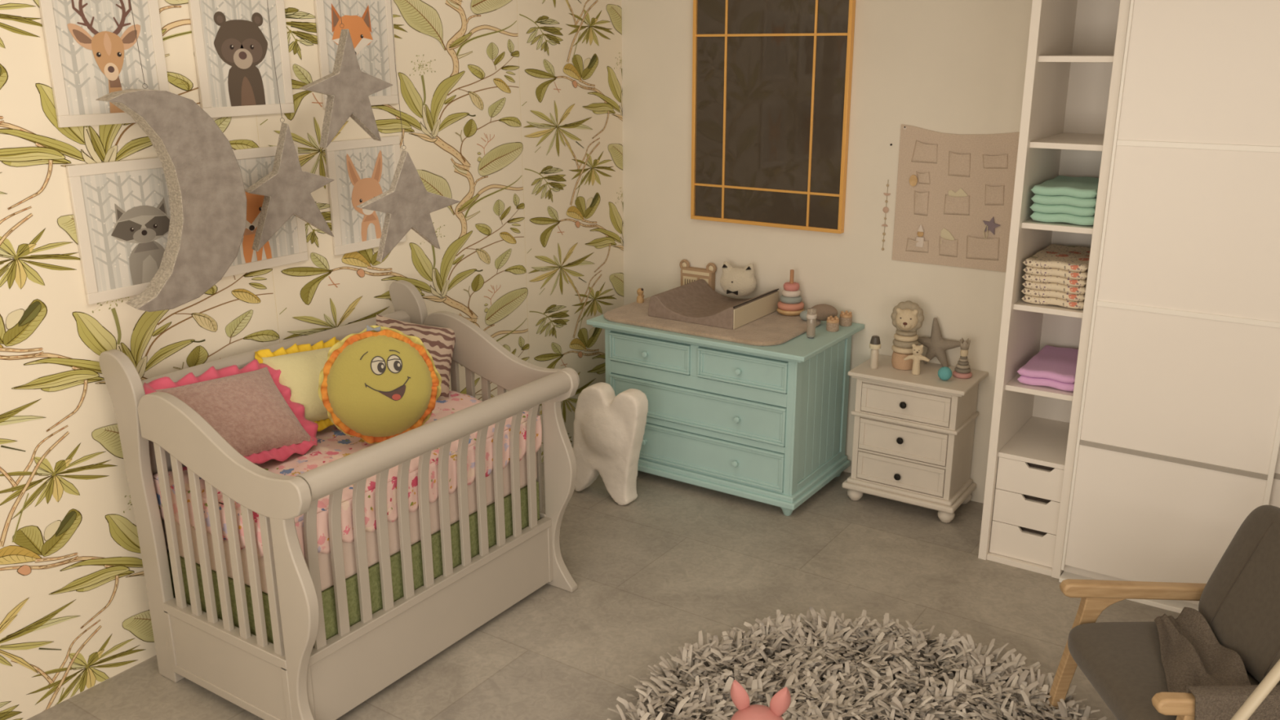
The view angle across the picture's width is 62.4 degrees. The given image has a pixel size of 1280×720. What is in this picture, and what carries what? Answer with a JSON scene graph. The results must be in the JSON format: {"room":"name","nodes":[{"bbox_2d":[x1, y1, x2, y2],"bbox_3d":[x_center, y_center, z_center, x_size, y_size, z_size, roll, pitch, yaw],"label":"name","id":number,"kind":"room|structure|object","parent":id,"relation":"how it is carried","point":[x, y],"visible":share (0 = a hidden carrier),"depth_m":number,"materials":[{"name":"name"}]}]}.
{"room":"bedroom","nodes":[
{"label":"bedroom","id":0,"kind":"room"},
{"bbox_2d":[0,0,623,719],"bbox_3d":[-1.825,-0.301,4.011,0.152,2.900,6.250,11,20,32],"label":"wall","id":1,"kind":"structure","parent":0,"point":[511,111],"depth_m":4.28,"materials":[{"name":"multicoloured paper"}]},
{"bbox_2d":[38,0,168,127],"bbox_3d":[-1.827,-1.057,3.632,0.014,0.482,0.415,11,20,32],"label":"framed print","id":2,"kind":"object","parent":1,"relation":"attached to","point":[91,47],"visible":0.89,"depth_m":3.61,"materials":[{"name":"beige paper"}]},
{"bbox_2d":[66,157,170,304],"bbox_3d":[-1.822,-0.475,3.810,0.014,0.482,0.415,11,20,32],"label":"framed print","id":3,"kind":"object","parent":1,"relation":"attached to","point":[121,209],"visible":0.69,"depth_m":3.76,"materials":[{"name":"beige paper"}]},
{"bbox_2d":[187,0,294,117],"bbox_3d":[-1.524,-1.187,4.063,0.014,0.482,0.415,11,20,32],"label":"framed print","id":4,"kind":"object","parent":1,"relation":"attached to","point":[236,74],"visible":0.96,"depth_m":4.06,"materials":[{"name":"beige paper"}]},
{"bbox_2d":[222,144,308,277],"bbox_3d":[-1.522,-0.604,4.236,0.014,0.482,0.415,11,20,32],"label":"framed print","id":5,"kind":"object","parent":1,"relation":"attached to","point":[288,245],"visible":0.51,"depth_m":4.23,"materials":[{"name":"beige paper"}]},
{"bbox_2d":[314,0,398,108],"bbox_3d":[-1.204,-1.333,4.515,0.014,0.482,0.415,11,20,32],"label":"framed print","id":6,"kind":"object","parent":1,"relation":"attached to","point":[369,24],"visible":0.66,"depth_m":4.53,"materials":[{"name":"beige paper"}]},
{"bbox_2d":[324,135,406,255],"bbox_3d":[-1.208,-0.734,4.684,0.014,0.482,0.415,11,20,32],"label":"framed print","id":7,"kind":"object","parent":1,"relation":"attached to","point":[362,170],"visible":0.73,"depth_m":4.64,"materials":[{"name":"beige paper"}]},
{"bbox_2d":[26,447,1180,719],"bbox_3d":[0.169,1.548,3.070,5.050,0.120,6.400,11,20,32],"label":"floor","id":8,"kind":"structure","parent":0,"point":[663,567],"depth_m":4.55,"materials":[{"name":"concrete"}]},
{"bbox_2d":[98,280,579,719],"bbox_3d":[-1.077,0.487,4.197,1.049,1.278,1.440,11,20,32],"label":"crib","id":9,"kind":"object","parent":8,"relation":"on","point":[288,678],"visible":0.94,"depth_m":3.79,"materials":[{"name":"white paint"}]},
{"bbox_2d":[167,480,539,647],"bbox_3d":[-1.097,0.710,4.269,0.730,0.189,1.290,11,20,32],"label":"foam base","id":10,"kind":"object","parent":9,"relation":"on","point":[352,587],"visible":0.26,"depth_m":3.91,"materials":[{"name":"green fabric"}]},
{"bbox_2d":[163,453,537,593],"bbox_3d":[-1.098,0.477,4.200,0.730,0.294,1.290,11,20,32],"label":"mattress","id":11,"kind":"object","parent":10,"relation":"on","point":[348,550],"visible":0.16,"depth_m":3.85,"materials":[{"name":"beige fabric"}]},
{"bbox_2d":[152,390,542,559],"bbox_3d":[-1.091,0.389,4.167,0.768,0.198,1.337,11,20,32],"label":"quilt","id":12,"kind":"object","parent":11,"relation":"on","point":[333,444],"visible":0.32,"depth_m":3.90,"materials":[{"name":"fabric"}]},
{"bbox_2d":[143,359,318,463],"bbox_3d":[-1.484,0.206,3.884,0.368,0.328,0.551,12,21,36],"label":"cushion","id":13,"kind":"object","parent":12,"relation":"on","point":[248,406],"visible":0.66,"depth_m":3.87,"materials":[{"name":"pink fabric"}]},
{"bbox_2d":[254,336,340,431],"bbox_3d":[-1.298,0.102,4.232,0.267,0.317,0.430,15,23,42],"label":"cushion","id":14,"kind":"object","parent":12,"relation":"on","point":[300,366],"visible":0.4,"depth_m":4.14,"materials":[{"name":"beige fabric"}]},
{"bbox_2d":[317,324,441,444],"bbox_3d":[-0.995,0.097,4.051,0.465,0.464,0.174,-4,17,-11],"label":"cushion","id":15,"kind":"object","parent":12,"relation":"on","point":[377,384],"visible":0.98,"depth_m":4.00,"materials":[{"name":"yellow fabric"}]},
{"bbox_2d":[376,314,455,399],"bbox_3d":[-0.986,-0.005,4.586,0.408,0.373,0.216,-3,17,-10],"label":"striped cushion","id":16,"kind":"object","parent":12,"relation":"on","point":[440,342],"visible":0.33,"depth_m":4.58,"materials":[{"name":"fabric"}]},
{"bbox_2d":[573,382,648,505],"bbox_3d":[-0.158,0.432,5.520,0.423,0.623,0.186,11,20,32],"label":"sculpture","id":17,"kind":"object","parent":8,"relation":"on","point":[609,429],"visible":0.96,"depth_m":5.45,"materials":[{"name":"white paint"}]},
{"bbox_2d":[586,314,864,515],"bbox_3d":[0.456,0.211,5.827,1.300,0.868,0.749,11,20,32],"label":"dresser","id":18,"kind":"object","parent":8,"relation":"on","point":[766,424],"visible":0.87,"depth_m":5.50,"materials":[{"name":"green paint"}]},
{"bbox_2d":[679,259,716,290],"bbox_3d":[0.335,-0.460,6.152,0.246,0.233,0.048,11,20,32],"label":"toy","id":19,"kind":"object","parent":18,"relation":"on","point":[689,274],"visible":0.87,"depth_m":6.12,"materials":[{"name":"beige wood"}]},
{"bbox_2d":[603,296,821,346],"bbox_3d":[0.384,-0.227,5.737,1.090,0.022,0.655,11,20,32],"label":"mat","id":20,"kind":"object","parent":18,"relation":"on","point":[775,328],"visible":0.67,"depth_m":5.53,"materials":[{"name":"beige fabric"}]},
{"bbox_2d":[636,288,644,302],"bbox_3d":[0.002,-0.370,6.036,0.044,0.085,0.044,-3,17,-9],"label":"wooden figurine","id":21,"kind":"object","parent":20,"relation":"on","point":[640,299],"visible":1,"depth_m":6.02,"materials":[{"name":"brown wood"}]},
{"bbox_2d":[648,279,778,329],"bbox_3d":[0.405,-0.316,5.784,0.533,0.122,0.508,11,20,32],"label":"changing pad","id":22,"kind":"object","parent":20,"relation":"on","point":[696,302],"visible":0.93,"depth_m":5.70,"materials":[{"name":"beige fabric"}]},
{"bbox_2d":[720,261,755,297],"bbox_3d":[0.547,-0.448,5.914,0.212,0.197,0.122,8,18,25],"label":"cushion","id":23,"kind":"object","parent":22,"relation":"on","point":[735,282],"visible":1,"depth_m":5.88,"materials":[{"name":"beige fabric"}]},
{"bbox_2d":[776,269,804,315],"bbox_3d":[0.822,-0.370,5.748,0.152,0.244,0.152,11,20,32],"label":"toy","id":24,"kind":"object","parent":20,"relation":"on","point":[790,304],"visible":0.98,"depth_m":5.71,"materials":[{"name":"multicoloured wood"}]},
{"bbox_2d":[800,303,837,320],"bbox_3d":[0.951,-0.254,5.625,0.200,0.090,0.080,2,17,8],"label":"toy","id":25,"kind":"object","parent":20,"relation":"on","point":[824,311],"visible":0.65,"depth_m":5.59,"materials":[{"name":"beige"}]},
{"bbox_2d":[586,314,864,362],"bbox_3d":[0.455,-0.185,5.709,1.300,0.040,0.749,11,20,32],"label":"countertop","id":26,"kind":"structure","parent":18,"relation":"on","point":[800,348],"depth_m":5.37,"materials":[{"name":"green paint"}]},
{"bbox_2d":[806,307,817,338],"bbox_3d":[0.870,-0.186,5.368,0.052,0.152,0.052,11,20,32],"label":"baby bottle","id":27,"kind":"object","parent":18,"relation":"on","point":[811,315],"visible":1,"depth_m":5.35,"materials":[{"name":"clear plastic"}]},
{"bbox_2d":[826,315,839,332],"bbox_3d":[1.006,-0.190,5.516,0.066,0.074,0.066,11,20,32],"label":"wooden cup","id":28,"kind":"object","parent":18,"relation":"on","point":[833,323],"visible":1,"depth_m":5.49,"materials":[{"name":"grey wood"}]},
{"bbox_2d":[839,311,852,326],"bbox_3d":[1.094,-0.221,5.621,0.066,0.074,0.066,0,17,0],"label":"wooden cup","id":29,"kind":"object","parent":18,"relation":"on","point":[845,318],"visible":1,"depth_m":5.60,"materials":[{"name":"brown wood"}]},
{"bbox_2d":[606,606,1106,719],"bbox_3d":[0.749,1.298,3.489,1.786,0.117,1.760,5,17,17],"label":"shag rug","id":30,"kind":"object","parent":8,"relation":"on","point":[863,670],"visible":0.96,"depth_m":3.89,"materials":[{"name":"grey carpet"}]},
{"bbox_2d":[730,680,791,719],"bbox_3d":[0.361,1.167,3.247,0.215,0.367,0.241,4,17,13],"label":"pig","id":31,"kind":"object","parent":30,"relation":"on","point":[780,703],"visible":1,"depth_m":3.22},
{"bbox_2d":[842,354,988,523],"bbox_3d":[1.406,0.402,5.446,0.595,0.715,0.388,11,20,32],"label":"nightstand","id":32,"kind":"object","parent":8,"relation":"on","point":[913,434],"visible":0.99,"depth_m":5.30,"materials":[{"name":"grey paint"}]},
{"bbox_2d":[869,335,880,368],"bbox_3d":[1.195,-0.040,5.382,0.058,0.168,0.058,11,20,32],"label":"baby bottle","id":33,"kind":"object","parent":32,"relation":"on","point":[875,344],"visible":1,"depth_m":5.36,"materials":[{"name":"beige plastic"}]},
{"bbox_2d":[890,300,924,369],"bbox_3d":[1.353,-0.131,5.372,0.139,0.347,0.139,-7,18,-22],"label":"stacking toy","id":34,"kind":"object","parent":32,"relation":"on","point":[907,317],"visible":0.98,"depth_m":5.33,"materials":[{"name":"beige wood"}]},
{"bbox_2d":[903,343,929,374],"bbox_3d":[1.381,-0.003,5.280,0.127,0.155,0.048,7,18,23],"label":"bear rattle","id":35,"kind":"object","parent":32,"relation":"on","point":[917,350],"visible":1,"depth_m":5.27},
{"bbox_2d":[916,317,959,367],"bbox_3d":[1.526,-0.085,5.402,0.254,0.264,0.069,11,20,32],"label":"plush","id":36,"kind":"object","parent":32,"relation":"on","point":[936,346],"visible":0.94,"depth_m":5.38,"materials":[{"name":"beige fabric"}]},
{"bbox_2d":[937,366,951,380],"bbox_3d":[1.498,0.066,5.197,0.068,0.068,0.068,11,20,32],"label":"ball","id":37,"kind":"object","parent":32,"relation":"on","point":[944,373],"visible":1,"depth_m":5.17,"materials":[{"name":"teal"}]},
{"bbox_2d":[952,337,972,378],"bbox_3d":[1.603,-0.011,5.238,0.094,0.194,0.093,11,20,32],"label":"stacking toy","id":38,"kind":"object","parent":32,"relation":"on","point":[962,370],"visible":1,"depth_m":5.22,"materials":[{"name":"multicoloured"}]},
{"bbox_2d":[977,0,1130,578],"bbox_3d":[1.900,-0.376,4.713,0.366,2.620,0.626,11,20,32],"label":"shelving unit","id":39,"kind":"object","parent":8,"relation":"on","point":[1076,48],"visible":0.79,"depth_m":4.71,"materials":[{"name":"white wood"}]},
{"bbox_2d":[1017,375,1074,391],"bbox_3d":[1.908,0.053,4.818,0.248,0.042,0.468,11,20,32],"label":"folded towel","id":40,"kind":"object","parent":39,"relation":"on","point":[1022,379],"visible":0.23,"depth_m":4.64,"materials":[{"name":"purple fabric"}]},
{"bbox_2d":[1017,345,1078,383],"bbox_3d":[1.906,0.019,4.814,0.248,0.042,0.468,11,20,32],"label":"folded towel","id":41,"kind":"object","parent":40,"relation":"on","point":[1055,363],"visible":0.85,"depth_m":4.74,"materials":[{"name":"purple fabric"}]},
{"bbox_2d":[1021,294,1084,309],"bbox_3d":[1.890,-0.296,4.701,0.263,0.040,0.448,11,20,32],"label":"cloth","id":42,"kind":"object","parent":39,"relation":"on","point":[1029,299],"visible":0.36,"depth_m":4.53,"materials":[{"name":"beige fabric"}]},
{"bbox_2d":[1021,287,1084,301],"bbox_3d":[1.887,-0.328,4.698,0.263,0.040,0.448,11,20,32],"label":"cloth","id":43,"kind":"object","parent":42,"relation":"on","point":[1038,293],"visible":0.34,"depth_m":4.53,"materials":[{"name":"beige fabric"}]},
{"bbox_2d":[1022,280,1086,294],"bbox_3d":[1.887,-0.356,4.684,0.263,0.040,0.448,11,20,32],"label":"cloth","id":44,"kind":"object","parent":43,"relation":"on","point":[1032,285],"visible":0.35,"depth_m":4.51,"materials":[{"name":"beige fabric"}]},
{"bbox_2d":[1022,273,1087,286],"bbox_3d":[1.885,-0.389,4.682,0.263,0.040,0.448,11,20,32],"label":"cloth","id":45,"kind":"object","parent":44,"relation":"on","point":[1037,278],"visible":0.26,"depth_m":4.51,"materials":[{"name":"beige fabric"}]},
{"bbox_2d":[1022,266,1088,279],"bbox_3d":[1.884,-0.417,4.668,0.263,0.040,0.448,11,20,32],"label":"cloth","id":46,"kind":"object","parent":45,"relation":"on","point":[1031,270],"visible":0.39,"depth_m":4.49,"materials":[{"name":"beige fabric"}]},
{"bbox_2d":[1022,244,1090,271],"bbox_3d":[1.882,-0.449,4.665,0.263,0.040,0.448,11,20,32],"label":"cloth","id":47,"kind":"object","parent":46,"relation":"on","point":[1068,258],"visible":0.86,"depth_m":4.58,"materials":[{"name":"beige fabric"}]},
{"bbox_2d":[1030,211,1094,225],"bbox_3d":[1.889,-0.639,4.599,0.263,0.045,0.448,11,20,32],"label":"folded towel","id":48,"kind":"object","parent":39,"relation":"on","point":[1038,216],"visible":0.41,"depth_m":4.43,"materials":[{"name":"green fabric"}]},
{"bbox_2d":[1030,202,1095,216],"bbox_3d":[1.886,-0.677,4.594,0.263,0.045,0.448,11,20,32],"label":"folded towel","id":49,"kind":"object","parent":48,"relation":"on","point":[1037,207],"visible":0.41,"depth_m":4.42,"materials":[{"name":"green fabric"}]},
{"bbox_2d":[1031,194,1097,207],"bbox_3d":[1.886,-0.711,4.579,0.263,0.045,0.448,11,20,32],"label":"folded towel","id":50,"kind":"object","parent":49,"relation":"on","point":[1037,198],"visible":0.37,"depth_m":4.41,"materials":[{"name":"green fabric"}]},
{"bbox_2d":[1031,175,1098,198],"bbox_3d":[1.883,-0.748,4.575,0.263,0.045,0.448,11,20,32],"label":"folded towel","id":51,"kind":"object","parent":50,"relation":"on","point":[1084,187],"visible":0.88,"depth_m":4.45,"materials":[{"name":"green fabric"}]},
{"bbox_2d":[1046,504,1279,719],"bbox_3d":[1.803,0.948,3.322,0.728,0.877,0.706,0,17,-1],"label":"armchair","id":52,"kind":"object","parent":8,"relation":"on","point":[1239,602],"visible":0.8,"depth_m":3.38,"materials":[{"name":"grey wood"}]},
{"bbox_2d":[1067,621,1259,719],"bbox_3d":[1.744,1.015,3.342,0.610,0.137,0.606,0,17,-1],"label":"seat cushion","id":53,"kind":"object","parent":52,"relation":"on","point":[1122,661],"depth_m":3.35,"materials":[{"name":"grey fabric"}]},
{"bbox_2d":[1154,607,1279,719],"bbox_3d":[1.762,0.946,3.249,0.445,0.212,0.620,0,17,-1],"label":"knitted throw","id":54,"kind":"object","parent":52,"relation":"on","point":[1193,660],"visible":0.88,"depth_m":3.23,"materials":[{"name":"grey fabric"}]},
{"bbox_2d":[1058,0,1279,613],"bbox_3d":[2.828,-0.195,4.096,1.886,2.620,0.656,11,20,32],"label":"wardrobe","id":55,"kind":"object","parent":8,"relation":"on","point":[1178,439],"visible":0.8,"depth_m":4.16,"materials":[{"name":"white wood"}]},
{"bbox_2d":[1230,658,1279,719],"bbox_3d":[1.940,0.755,2.422,2.293,1.761,0.809,-9,19,-27],"label":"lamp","id":56,"kind":"object","parent":8,"relation":"on","point":[1272,678],"visible":1,"depth_m":2.49,"materials":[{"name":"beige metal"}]},
{"bbox_2d":[621,0,1032,503],"bbox_3d":[1.972,-0.632,5.082,4.900,2.900,0.150,11,20,32],"label":"wall","id":57,"kind":"structure","parent":0,"point":[958,67],"depth_m":5.50,"materials":[{"name":"paint"}]},
{"bbox_2d":[690,0,855,233],"bbox_3d":[0.683,-1.350,5.652,0.925,1.270,0.040,11,20,32],"label":"wall mirror","id":58,"kind":"object","parent":57,"relation":"attached to","point":[771,79],"visible":1,"depth_m":5.64,"materials":[{"name":"black mirror"}]},
{"bbox_2d":[881,182,890,250],"bbox_3d":[1.265,-0.745,5.446,0.036,0.367,0.006,11,20,32],"label":"bead garland","id":59,"kind":"object","parent":57,"relation":"hanging from","point":[886,210],"visible":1,"depth_m":5.44,"materials":[{"name":"beige wood"}]},
{"bbox_2d":[891,124,1019,271],"bbox_3d":[1.601,-0.790,5.183,0.725,0.688,0.024,11,20,32],"label":"wall organizer","id":60,"kind":"object","parent":57,"relation":"attached to","point":[984,166],"visible":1,"depth_m":5.22,"materials":[{"name":"beige fabric"}]},
{"bbox_2d":[909,174,917,186],"bbox_3d":[1.371,-0.900,5.305,0.042,0.058,0.003,11,20,32],"label":"wooden disc","id":61,"kind":"object","parent":60,"relation":"attached to","point":[913,180],"visible":1,"depth_m":5.30,"materials":[{"name":"brown wood"}]},
{"bbox_2d":[915,224,924,247],"bbox_3d":[1.419,-0.630,5.355,0.044,0.115,0.015,11,20,32],"label":"toy","id":62,"kind":"object","parent":60,"relation":"in","point":[920,233],"visible":1,"depth_m":5.35,"materials":[{"name":"beige paint"}]},
{"bbox_2d":[940,228,954,244],"bbox_3d":[1.536,-0.617,5.282,0.072,0.080,0.003,11,20,32],"label":"folded card","id":63,"kind":"object","parent":60,"relation":"in","point":[944,233],"visible":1,"depth_m":5.28,"materials":[{"name":"beige paper"}]},
{"bbox_2d":[948,187,967,205],"bbox_3d":[1.564,-0.805,5.205,0.096,0.085,0.003,11,20,32],"label":"folded card","id":64,"kind":"object","parent":60,"relation":"in","point":[960,193],"visible":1,"depth_m":5.20,"materials":[{"name":"beige paper"}]},
{"bbox_2d":[982,217,999,238],"bbox_3d":[1.709,-0.635,5.150,0.087,0.126,0.013,11,20,32],"label":"star","id":65,"kind":"object","parent":60,"relation":"in","point":[991,225],"visible":1,"depth_m":5.15,"materials":[{"name":"grey fabric"}]},
{"bbox_3d":[0.160,-1.346,2.208,5.050,0.120,6.400,11,20,32],"label":"ceiling","id":66,"kind":"structure","parent":0,"visible":0},
{"bbox_2d":[95,0,246,311],"bbox_3d":[-1.626,-0.924,3.631,0.426,1.488,0.130,-15,22,-40],"label":"ornament","id":67,"kind":"object","parent":66,"relation":"hanging from","point":[207,197],"visible":1,"depth_m":3.72,"materials":[{"name":"grey fabric"}]},
{"bbox_2d":[244,0,334,251],"bbox_3d":[-1.369,-1.104,4.008,0.333,1.359,0.085,-11,20,-33],"label":"star ornament","id":68,"kind":"object","parent":66,"relation":"hanging from","point":[286,190],"visible":0.99,"depth_m":4.09,"materials":[{"name":"grey fabric"}]},
{"bbox_2d":[299,0,392,148],"bbox_3d":[-1.153,-1.324,4.083,0.353,0.982,0.085,-11,20,-33],"label":"star ornament","id":69,"kind":"object","parent":66,"relation":"hanging from","point":[348,89],"visible":1,"depth_m":4.13,"materials":[{"name":"grey fabric"}]},
{"bbox_2d":[356,3,460,262],"bbox_3d":[-0.889,-1.068,3.936,0.408,1.391,0.055,-11,20,-33],"label":"star ornament","id":70,"kind":"object","parent":66,"relation":"hanging from","point":[407,205],"visible":1,"depth_m":4.04,"materials":[{"name":"grey fabric"}]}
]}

